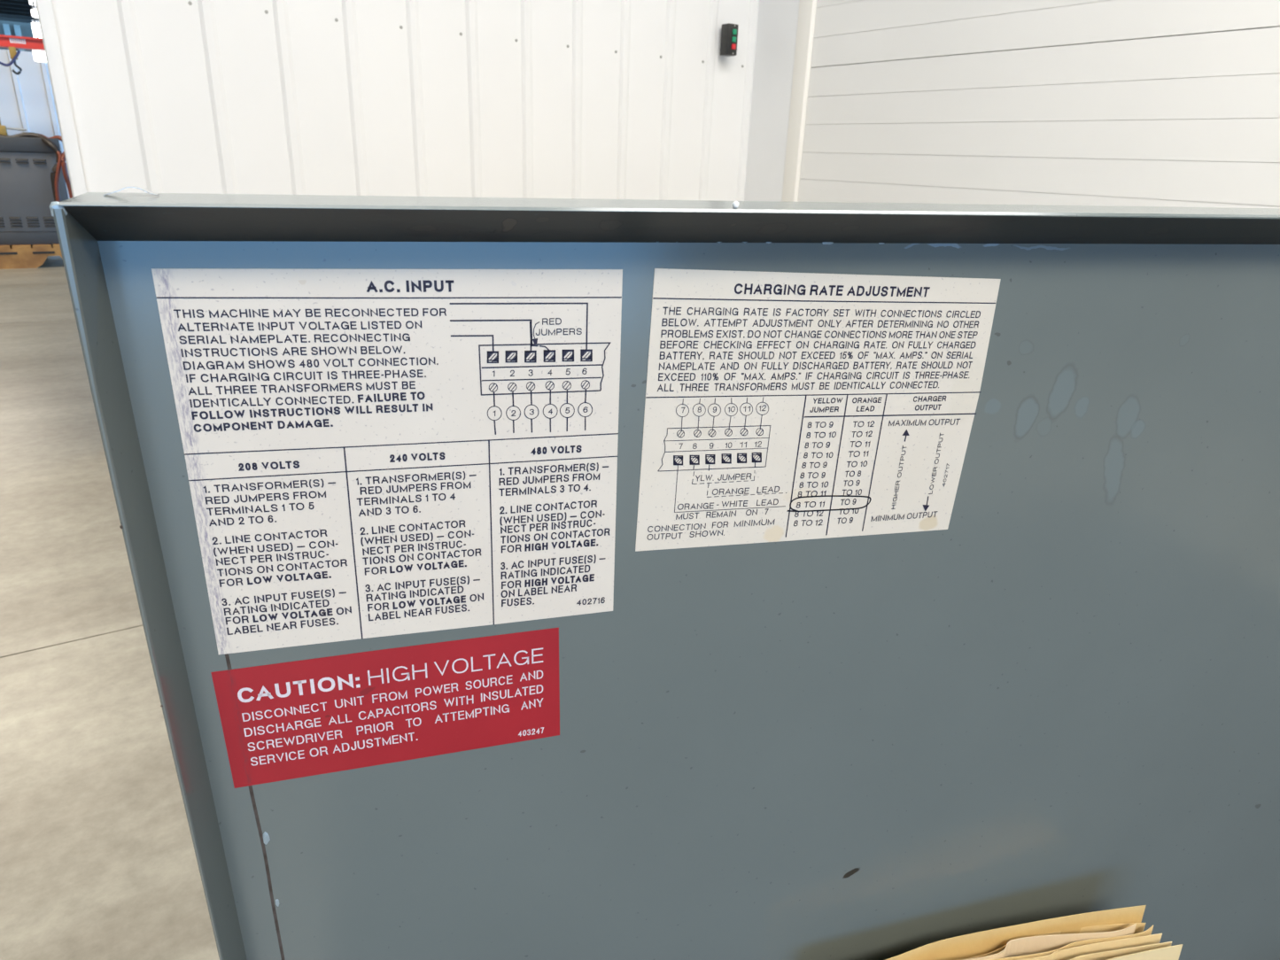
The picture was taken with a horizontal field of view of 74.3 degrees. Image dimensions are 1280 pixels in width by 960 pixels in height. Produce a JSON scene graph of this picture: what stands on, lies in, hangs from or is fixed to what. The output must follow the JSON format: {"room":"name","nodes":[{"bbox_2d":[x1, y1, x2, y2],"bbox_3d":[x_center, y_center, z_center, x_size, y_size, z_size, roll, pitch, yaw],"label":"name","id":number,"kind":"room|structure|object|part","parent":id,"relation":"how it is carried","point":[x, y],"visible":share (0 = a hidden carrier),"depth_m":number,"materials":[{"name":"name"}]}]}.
{"room":"industrial warehouse","nodes":[
{"label":"industrial warehouse","id":0,"kind":"room"},
{"bbox_2d":[0,20,33,52],"bbox_3d":[-22.407,-11.716,25.392,25.000,4.500,0.272,-11,25,-32],"label":"wall","id":1,"kind":"structure","parent":0,"point":[6,27],"depth_m":26.40,"materials":[{"name":"blue metal"}]},
{"bbox_3d":[-19.767,-12.134,26.989,0.160,4.330,0.118,-11,25,-32],"label":"post","id":2,"kind":"part","parent":1,"relation":"part of","materials":[{"name":"blue metal"}]},
{"bbox_3d":[-19.537,-12.180,27.132,0.160,4.330,0.118,-11,25,-31],"label":"post","id":3,"kind":"part","parent":1,"relation":"part of","materials":[{"name":"blue metal"}]},
{"bbox_2d":[0,0,38,23],"bbox_3d":[-11.385,-7.519,9.104,25.000,0.250,39.330,-11,25,-31],"label":"ceiling","id":4,"kind":"structure","parent":0,"point":[16,11],"depth_m":24.07,"materials":[{"name":"metal"}]},
{"bbox_2d":[31,0,38,18],"bbox_3d":[-8.505,-7.391,11.624,0.103,1.819,0.120,-11,25,-31],"label":"lamp","id":5,"kind":"object","parent":4,"relation":"hanging from","point":[35,10],"visible":0.35,"depth_m":11.88,"materials":[{"name":"white plastic"}]},
{"bbox_2d":[31,8,38,18],"bbox_3d":[-8.535,-6.589,11.930,0.103,0.103,0.120,-11,25,-32],"label":"diffuser","id":6,"kind":"object","parent":5,"relation":"attached to","point":[35,10],"depth_m":11.88,"materials":[{"name":"white plastic"}]},
{"bbox_2d":[31,0,42,38],"bbox_3d":[-7.983,-6.899,10.904,0.128,2.187,0.120,-11,25,-31],"label":"lamp","id":7,"kind":"object","parent":4,"relation":"hanging from","point":[37,23],"visible":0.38,"depth_m":11.19,"materials":[{"name":"white plastic"}]},
{"bbox_2d":[31,22,42,38],"bbox_3d":[-8.018,-5.975,11.256,0.128,0.209,0.120,-11,25,-32],"label":"diffuser","id":8,"kind":"object","parent":7,"relation":"attached to","point":[37,24],"depth_m":11.20,"materials":[{"name":"white plastic"}]},
{"bbox_2d":[30,0,46,62],"bbox_3d":[-6.339,-5.700,8.553,0.140,2.635,0.120,-11,25,-31],"label":"lamp","id":9,"kind":"object","parent":4,"relation":"hanging from","point":[39,56],"visible":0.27,"depth_m":8.94,"materials":[{"name":"white plastic"}]},
{"bbox_3d":[-6.335,-5.792,8.518,0.012,2.438,0.012,-11,25,-31],"label":"rod","id":10,"kind":"part","parent":9,"relation":"part of","materials":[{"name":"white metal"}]},
{"bbox_2d":[32,50,46,62],"bbox_3d":[-6.382,-4.547,8.993,0.140,0.166,0.120,-11,25,-32],"label":"diffuser","id":11,"kind":"object","parent":9,"relation":"attached to","point":[39,56],"depth_m":8.95,"materials":[{"name":"white plastic"}]},
{"bbox_2d":[0,34,45,51],"bbox_3d":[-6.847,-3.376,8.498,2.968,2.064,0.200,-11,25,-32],"label":"beam","id":12,"kind":"structure","parent":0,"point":[22,42],"depth_m":8.47,"materials":[{"name":"red metal"}]},
{"bbox_2d":[0,49,20,66],"bbox_3d":[-6.489,-4.123,8.265,0.737,0.220,0.024,-11,25,-31],"label":"cable","id":13,"kind":"object","parent":12,"relation":"hanging from","point":[16,56],"visible":1,"depth_m":8.40,"materials":[{"name":"blue rubber"}]},
{"bbox_2d":[7,46,22,74],"bbox_3d":[-6.256,-4.194,8.452,0.089,0.251,0.060,-11,25,-32],"label":"hook","id":14,"kind":"object","parent":12,"relation":"hanging from","point":[12,51],"visible":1,"depth_m":8.41,"materials":[{"name":"grey metal"}]},
{"bbox_2d":[0,49,69,198],"bbox_3d":[-8.826,-3.502,8.692,9.500,2.022,0.153,-11,25,-32],"label":"wall","id":15,"kind":"structure","parent":0,"point":[27,98],"depth_m":9.59,"materials":[{"name":"white metal"}]},
{"bbox_3d":[-7.189,-3.800,9.650,0.290,2.012,0.032,-11,25,-31],"label":"panel","id":16,"kind":"part","parent":15,"relation":"part of","materials":[{"name":"white metal"}]},
{"bbox_3d":[-6.945,-3.849,9.802,0.290,2.012,0.032,-11,25,-31],"label":"panel","id":17,"kind":"part","parent":15,"relation":"part of","materials":[{"name":"white metal"}]},
{"bbox_3d":[-6.701,-3.898,9.955,0.290,2.012,0.032,-11,25,-32],"label":"panel","id":18,"kind":"part","parent":15,"relation":"part of","materials":[{"name":"white metal"}]},
{"bbox_2d":[0,256,219,959],"bbox_3d":[-11.182,-3.037,10.219,25.000,0.100,38.000,-11,25,-31],"label":"floor","id":19,"kind":"structure","parent":0,"point":[98,860],"depth_m":1.84,"materials":[{"name":"concrete"}]},
{"bbox_2d":[0,244,62,269],"bbox_3d":[-6.284,-2.164,7.988,1.875,0.205,1.164,-11,25,-32],"label":"timber skid","id":20,"kind":"object","parent":19,"relation":"on","point":[25,256],"visible":0.47,"depth_m":7.75,"materials":[{"name":"brown wood"}]},
{"bbox_2d":[0,136,69,245],"bbox_3d":[-6.135,-2.697,7.817,1.406,0.924,1.015,-11,25,-31],"label":"machine","id":21,"kind":"object","parent":20,"relation":"on","point":[27,164],"visible":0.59,"depth_m":7.64,"materials":[{"name":"metal"}]},
{"bbox_2d":[0,120,26,135],"bbox_3d":[-5.695,-3.208,7.619,0.250,0.200,0.080,-11,25,-32],"label":"valve","id":22,"kind":"object","parent":21,"relation":"on","point":[3,128],"visible":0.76,"depth_m":7.59,"materials":[{"name":"silver metal"}]},
{"bbox_3d":[-5.667,-3.181,7.650,0.181,0.026,0.016,-11,25,-31],"label":"rod","id":23,"kind":"part","parent":22,"relation":"part of","materials":[{"name":"silver metal"}]},
{"bbox_2d":[0,131,62,201],"bbox_3d":[-5.556,-2.765,7.644,0.696,0.717,0.159,-1,21,-8],"label":"power cable","id":24,"kind":"object","parent":21,"relation":"on","point":[45,140],"visible":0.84,"depth_m":7.57,"materials":[{"name":"black rubber"}]},
{"bbox_2d":[39,133,62,201],"bbox_3d":[-5.566,-2.839,7.678,0.754,0.593,0.222,3,21,2],"label":"cable","id":25,"kind":"object","parent":21,"relation":"on","point":[58,166],"visible":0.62,"depth_m":7.60,"materials":[{"name":"brown rubber"}]},
{"bbox_2d":[48,135,72,198],"bbox_3d":[-5.288,-2.840,7.775,0.425,0.618,0.178,18,26,35],"label":"hose","id":26,"kind":"object","parent":21,"relation":"attached to","point":[63,157],"visible":0.44,"depth_m":7.62,"materials":[{"name":"orange rubber"}]},
{"bbox_2d":[49,186,1279,959],"bbox_3d":[0.795,0.536,0.303,1.840,1.139,1.152,-4,22,-16],"label":"charger","id":27,"kind":"object","parent":19,"relation":"on","point":[514,578],"visible":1,"depth_m":0.49,"materials":[{"name":"blue paint"}]},
{"bbox_2d":[884,905,1146,959],"bbox_3d":[0.265,0.481,0.704,0.298,0.269,0.012,-3,22,-14],"label":"manila folder","id":28,"kind":"object","parent":27,"relation":"on","point":[975,944],"visible":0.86,"depth_m":0.67,"materials":[{"name":"beige paper"}]},
{"bbox_2d":[964,923,1136,959],"bbox_3d":[0.258,0.487,0.697,0.284,0.263,0.014,-3,21,-12],"label":"paper sheet","id":29,"kind":"object","parent":27,"relation":"on","point":[1025,946],"visible":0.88,"depth_m":0.67,"materials":[{"name":"beige paper"}]},
{"bbox_2d":[958,923,1146,959],"bbox_3d":[0.264,0.488,0.706,0.300,0.255,0.013,-3,21,-12],"label":"divider","id":30,"kind":"object","parent":27,"relation":"on","point":[1140,927],"visible":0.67,"depth_m":0.69,"materials":[{"name":"beige paper"}]},
{"bbox_2d":[991,925,1153,959],"bbox_3d":[0.267,0.489,0.697,0.300,0.259,0.013,-2,21,-11],"label":"sheet","id":31,"kind":"object","parent":27,"relation":"on","point":[1148,932],"visible":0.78,"depth_m":0.67,"materials":[{"name":"beige paper"}]},
{"bbox_2d":[1019,933,1162,959],"bbox_3d":[0.268,0.491,0.694,0.301,0.260,0.010,-2,21,-10],"label":"document","id":32,"kind":"object","parent":27,"relation":"on","point":[1067,954],"visible":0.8,"depth_m":0.67,"materials":[{"name":"beige paper"}]},
{"bbox_2d":[1069,941,1171,959],"bbox_3d":[0.270,0.492,0.687,0.301,0.261,0.008,-2,21,-10],"label":"document","id":33,"kind":"object","parent":27,"relation":"on","point":[1107,955],"visible":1,"depth_m":0.66,"materials":[{"name":"beige paper"}]},
{"bbox_2d":[1107,944,1182,959],"bbox_3d":[0.273,0.493,0.677,0.301,0.267,0.010,-2,21,-10],"label":"folder","id":34,"kind":"object","parent":27,"relation":"on","point":[1173,952],"visible":1,"depth_m":0.66,"materials":[{"name":"beige paper"}]},
{"bbox_2d":[51,0,759,201],"bbox_3d":[-0.703,-1.939,3.468,2.983,3.400,0.131,-11,25,-31],"label":"wall","id":35,"kind":"structure","parent":0,"point":[583,99],"depth_m":3.40,"materials":[{"name":"white metal"}]},
{"bbox_2d":[34,0,87,197],"bbox_3d":[-1.933,-1.699,2.688,0.042,3.420,0.164,-11,25,-32],"label":"trim","id":36,"kind":"structure","parent":35,"relation":"attached to","point":[44,8],"depth_m":2.78,"materials":[{"name":"white metal"}]},
{"bbox_3d":[-1.814,-1.682,2.713,0.190,3.380,0.005,-11,25,-31],"label":"panel","id":37,"kind":"part","parent":35,"relation":"part of","materials":[{"name":"white metal"}]},
{"bbox_3d":[-1.630,-1.718,2.825,0.246,3.380,0.011,-11,25,-32],"label":"panel","id":38,"kind":"part","parent":35,"relation":"part of","materials":[{"name":"white metal"}]},
{"bbox_3d":[-1.423,-1.760,2.954,0.246,3.380,0.011,-11,25,-32],"label":"panel","id":39,"kind":"part","parent":35,"relation":"part of","materials":[{"name":"white metal"}]},
{"bbox_3d":[-1.217,-1.801,3.083,0.246,3.380,0.011,-11,25,-32],"label":"panel","id":40,"kind":"part","parent":35,"relation":"part of","materials":[{"name":"white metal"}]},
{"bbox_3d":[-1.011,-1.842,3.212,0.246,3.380,0.011,-11,25,-32],"label":"panel","id":41,"kind":"part","parent":35,"relation":"part of","materials":[{"name":"white metal"}]},
{"bbox_3d":[-0.805,-1.884,3.341,0.246,3.380,0.011,-11,25,-32],"label":"panel","id":42,"kind":"part","parent":35,"relation":"part of","materials":[{"name":"white metal"}]},
{"bbox_3d":[-0.599,-1.925,3.469,0.246,3.380,0.011,-11,25,-32],"label":"panel","id":43,"kind":"part","parent":35,"relation":"part of","materials":[{"name":"white metal"}]},
{"bbox_3d":[-0.393,-1.966,3.598,0.246,3.380,0.011,-11,25,-32],"label":"panel","id":44,"kind":"part","parent":35,"relation":"part of","materials":[{"name":"white metal"}]},
{"bbox_3d":[-0.187,-2.008,3.727,0.246,3.380,0.011,-11,25,-31],"label":"panel","id":45,"kind":"part","parent":35,"relation":"part of","materials":[{"name":"white metal"}]},
{"bbox_3d":[0.019,-2.049,3.856,0.246,3.380,0.011,-11,25,-31],"label":"panel","id":46,"kind":"part","parent":35,"relation":"part of","materials":[{"name":"white metal"}]},
{"bbox_3d":[0.225,-2.090,3.985,0.246,3.380,0.011,-11,25,-32],"label":"panel","id":47,"kind":"part","parent":35,"relation":"part of","materials":[{"name":"white metal"}]},
{"bbox_3d":[0.431,-2.132,4.113,0.246,3.380,0.011,-11,25,-31],"label":"panel","id":48,"kind":"part","parent":35,"relation":"part of","materials":[{"name":"white metal"}]},
{"bbox_2d":[720,23,738,56],"bbox_3d":[0.430,-2.111,4.051,0.056,0.134,0.070,-11,25,-32],"label":"station","id":49,"kind":"object","parent":35,"relation":"attached to","point":[729,32],"visible":1,"depth_m":4.03,"materials":[{"name":"black plastic"}]},
{"bbox_3d":[0.556,-2.157,4.191,0.050,3.380,0.011,-11,25,-32],"label":"panel","id":50,"kind":"part","parent":35,"relation":"part of","materials":[{"name":"white metal"}]},
{"bbox_2d":[744,0,799,201],"bbox_3d":[0.684,-2.156,4.173,0.150,3.400,0.419,-11,25,-32],"label":"door frame","id":51,"kind":"structure","parent":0,"point":[777,19],"depth_m":4.17,"materials":[{"name":"white metal"}]},
{"bbox_2d":[781,0,816,201],"bbox_3d":[0.822,-2.075,3.974,0.154,3.400,0.091,-11,25,-31],"label":"trim","id":52,"kind":"structure","parent":51,"relation":"attached to","point":[807,8],"depth_m":4.02,"materials":[{"name":"white metal"}]},
{"bbox_3d":[4.013,-0.780,-0.645,0.180,4.500,2.660,-11,25,-31],"label":"wall","id":53,"kind":"structure","parent":0,"visible":0},
{"bbox_2d":[797,0,1279,208],"bbox_3d":[2.015,-1.346,2.255,0.061,3.350,4.337,-11,25,-32],"label":"door","id":54,"kind":"structure","parent":53,"relation":"in","point":[1105,103],"depth_m":3.06,"materials":[{"name":"white metal"}]}
]}

